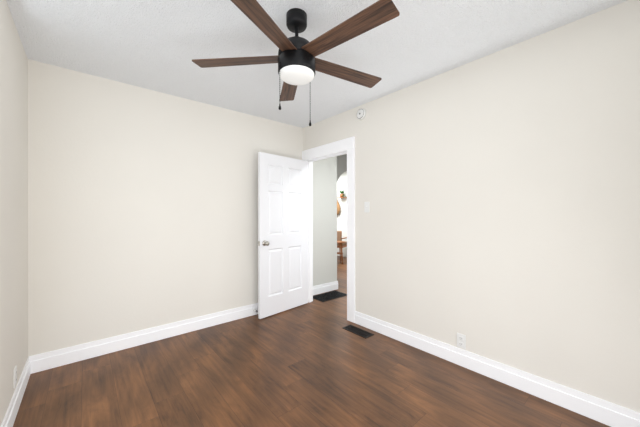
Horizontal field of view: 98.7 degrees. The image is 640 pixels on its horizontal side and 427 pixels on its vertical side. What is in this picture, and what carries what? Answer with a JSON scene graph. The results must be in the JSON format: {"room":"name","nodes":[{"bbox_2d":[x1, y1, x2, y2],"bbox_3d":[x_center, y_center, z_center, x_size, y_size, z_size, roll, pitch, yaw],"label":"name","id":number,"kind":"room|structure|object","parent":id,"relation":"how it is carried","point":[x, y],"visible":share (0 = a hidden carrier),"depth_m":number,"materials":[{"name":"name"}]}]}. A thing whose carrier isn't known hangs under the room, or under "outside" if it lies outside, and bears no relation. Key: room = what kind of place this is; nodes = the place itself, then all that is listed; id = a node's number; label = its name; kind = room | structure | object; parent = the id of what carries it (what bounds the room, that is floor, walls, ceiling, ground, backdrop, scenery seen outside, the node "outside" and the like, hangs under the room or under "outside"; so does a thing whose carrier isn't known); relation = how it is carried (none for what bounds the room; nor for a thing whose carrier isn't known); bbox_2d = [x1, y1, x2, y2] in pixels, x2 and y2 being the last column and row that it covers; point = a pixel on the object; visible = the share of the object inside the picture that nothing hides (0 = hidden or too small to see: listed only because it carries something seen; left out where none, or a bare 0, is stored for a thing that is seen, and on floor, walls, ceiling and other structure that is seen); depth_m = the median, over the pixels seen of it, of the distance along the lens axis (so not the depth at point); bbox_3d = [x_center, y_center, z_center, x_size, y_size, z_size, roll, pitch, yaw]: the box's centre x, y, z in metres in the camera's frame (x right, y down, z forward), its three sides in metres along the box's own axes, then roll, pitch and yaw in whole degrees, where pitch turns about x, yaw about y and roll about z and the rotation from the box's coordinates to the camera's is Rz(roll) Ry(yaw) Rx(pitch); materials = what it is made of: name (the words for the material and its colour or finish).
{"room":"empty bedroom","nodes":[
{"label":"empty bedroom","id":0,"kind":"room"},
{"bbox_2d":[0,0,27,426],"bbox_3d":[-1.160,0.022,0.737,0.120,2.500,3.700,0,0,-41],"label":"wall","id":1,"kind":"structure","parent":0,"point":[13,205],"depth_m":1.72,"materials":[{"name":"paint"}]},
{"bbox_2d":[13,365,16,387],"bbox_3d":[-1.948,1.043,1.759,0.008,0.118,0.072,0,0,-41],"label":"electrical outlet","id":2,"kind":"object","parent":1,"relation":"attached to","point":[14,376],"visible":0.96,"depth_m":1.75,"materials":[{"name":"white plastic"}]},
{"bbox_2d":[1,357,30,426],"bbox_3d":[-1.141,1.202,0.821,0.015,0.140,3.565,0,0,-41],"label":"baseboard","id":3,"kind":"structure","parent":1,"relation":"attached to","point":[12,410],"depth_m":1.77,"materials":[{"name":"white wood"}]},
{"bbox_2d":[28,59,302,356],"bbox_3d":[-1.364,0.022,3.076,2.850,2.500,0.120,0,0,-41],"label":"wall","id":4,"kind":"structure","parent":0,"point":[142,208],"depth_m":2.63,"materials":[{"name":"paint"}]},
{"bbox_2d":[29,303,257,373],"bbox_3d":[-1.273,1.202,3.063,2.730,0.140,0.015,0,0,-41],"label":"baseboard","id":5,"kind":"structure","parent":4,"relation":"attached to","point":[58,357],"depth_m":2.61,"materials":[{"name":"white wood"}]},
{"bbox_2d":[13,256,609,426],"bbox_3d":[-0.182,1.295,4.466,6.450,0.050,8.100,0,0,-41],"label":"floor","id":6,"kind":"structure","parent":0,"point":[306,365],"depth_m":2.03,"materials":[{"name":"brown wood"}]},
{"bbox_2d":[313,290,346,301],"bbox_3d":[0.143,1.267,4.231,0.540,0.005,0.320,0,0,-41],"label":"doormat","id":7,"kind":"object","parent":6,"relation":"in","point":[327,296],"visible":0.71,"depth_m":4.20,"materials":[{"name":"black fabric"}]},
{"bbox_2d":[337,241,345,263],"bbox_3d":[0.457,0.995,7.064,0.400,0.552,0.401,0,0,-41],"label":"side table","id":8,"kind":"object","parent":6,"relation":"on","point":[339,252],"visible":0.62,"depth_m":6.96,"materials":[{"name":"brown wood"}]},
{"bbox_2d":[337,231,346,259],"bbox_3d":[0.456,0.869,7.720,0.580,0.804,0.626,0,0,24],"label":"chair","id":9,"kind":"object","parent":6,"relation":"on","point":[339,237],"visible":0.23,"depth_m":7.38,"materials":[{"name":"brown wood"}]},
{"bbox_2d":[343,324,373,338],"bbox_3d":[0.406,1.267,2.962,0.140,0.005,0.340,0,0,-41],"label":"floor vent","id":10,"kind":"object","parent":6,"relation":"in","point":[358,331],"visible":1,"depth_m":2.95,"materials":[{"name":"brown metal"}]},
{"bbox_2d":[6,0,626,127],"bbox_3d":[-0.118,-1.255,1.708,2.970,0.050,3.820,0,0,-41],"label":"ceiling","id":11,"kind":"structure","parent":0,"point":[158,45],"depth_m":1.97,"materials":[{"name":"white paint"}]},
{"bbox_2d":[192,0,399,125],"bbox_3d":[-0.111,-0.898,1.703,1.265,0.662,1.258,0,0,-41],"label":"ceiling fan","id":12,"kind":"object","parent":11,"relation":"hanging from","point":[297,61],"visible":1,"depth_m":1.61,"materials":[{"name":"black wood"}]},
{"bbox_2d":[313,156,336,285],"bbox_3d":[-0.160,0.020,4.591,0.710,2.500,0.540,0,0,-41],"label":"wall","id":13,"kind":"structure","parent":0,"point":[324,221],"depth_m":4.44,"materials":[{"name":"paint"}]},
{"bbox_2d":[313,281,337,294],"bbox_3d":[0.028,1.200,4.386,0.725,0.140,0.015,0,0,-41],"label":"baseboard","id":14,"kind":"structure","parent":13,"relation":"attached to","point":[324,288],"depth_m":4.43,"materials":[{"name":"white wood"}]},
{"bbox_2d":[337,154,346,180],"bbox_3d":[0.872,0.019,5.908,2.570,2.500,0.120,0,0,-41],"label":"arch","id":15,"kind":"object","parent":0,"point":[341,164],"visible":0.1,"depth_m":5.45,"materials":[{"name":"paint"}]},
{"bbox_2d":[337,171,346,256],"bbox_3d":[0.796,0.019,8.067,0.120,2.500,3.500,0,0,-41],"label":"wall","id":16,"kind":"structure","parent":0,"point":[342,202],"depth_m":8.08,"materials":[{"name":"paint"}]},
{"bbox_2d":[337,201,339,214],"bbox_3d":[0.477,-0.260,8.255,0.105,0.632,0.375,0,0,-41],"label":"hanging basket","id":17,"kind":"object","parent":16,"relation":"attached to","point":[338,208],"visible":0.23,"depth_m":8.14,"materials":[{"name":"wicker"}]},
{"bbox_2d":[337,190,346,197],"bbox_3d":[0.638,-0.596,8.031,0.155,0.289,0.421,0,0,-41],"label":"plant","id":18,"kind":"object","parent":16,"relation":"attached to","point":[342,195],"visible":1,"depth_m":7.98,"materials":[{"name":"green plant"}]},
{"bbox_2d":[303,0,639,412],"bbox_3d":[0.876,0.019,2.741,0.120,2.500,3.860,0,0,-41],"label":"wall","id":19,"kind":"structure","parent":0,"point":[499,191],"depth_m":1.99,"materials":[{"name":"paint"}]},
{"bbox_2d":[302,136,354,322],"bbox_3d":[0.122,0.188,3.607,0.140,2.164,1.002,0,0,-41],"label":"door frame","id":20,"kind":"structure","parent":19,"relation":"attached to","point":[347,145],"depth_m":3.26,"materials":[{"name":"white wood"}]},
{"bbox_2d":[258,152,307,318],"bbox_3d":[-0.454,0.261,3.590,0.185,1.995,0.816,0,0,42],"label":"door","id":21,"kind":"structure","parent":20,"relation":"attached to","point":[282,233],"depth_m":3.54,"materials":[{"name":"white painted wood"},{"name":"satin nickel"}]},
{"bbox_2d":[357,109,365,119],"bbox_3d":[0.460,-1.123,3.104,0.037,0.120,0.120,0,0,-41],"label":"smoke detector","id":22,"kind":"object","parent":19,"relation":"attached to","point":[361,114],"visible":1,"depth_m":3.09,"materials":[{"name":"white plastic"}]},
{"bbox_2d":[364,202,369,211],"bbox_3d":[0.518,-0.071,3.053,0.018,0.118,0.072,0,0,-41],"label":"light switch","id":23,"kind":"object","parent":19,"relation":"attached to","point":[366,206],"visible":1,"depth_m":3.05,"materials":[{"name":"white plastic"}]},
{"bbox_2d":[457,333,465,349],"bbox_3d":[1.177,1.063,2.292,0.008,0.118,0.072,0,0,-41],"label":"electrical outlet","id":24,"kind":"object","parent":19,"relation":"attached to","point":[461,340],"visible":1,"depth_m":2.29,"materials":[{"name":"white plastic"}]},
{"bbox_2d":[355,311,639,426],"bbox_3d":[1.238,1.198,2.216,0.015,0.140,2.563,0,0,-41],"label":"baseboard","id":25,"kind":"structure","parent":19,"relation":"attached to","point":[605,412],"depth_m":1.99,"materials":[{"name":"white wood"}]}
]}

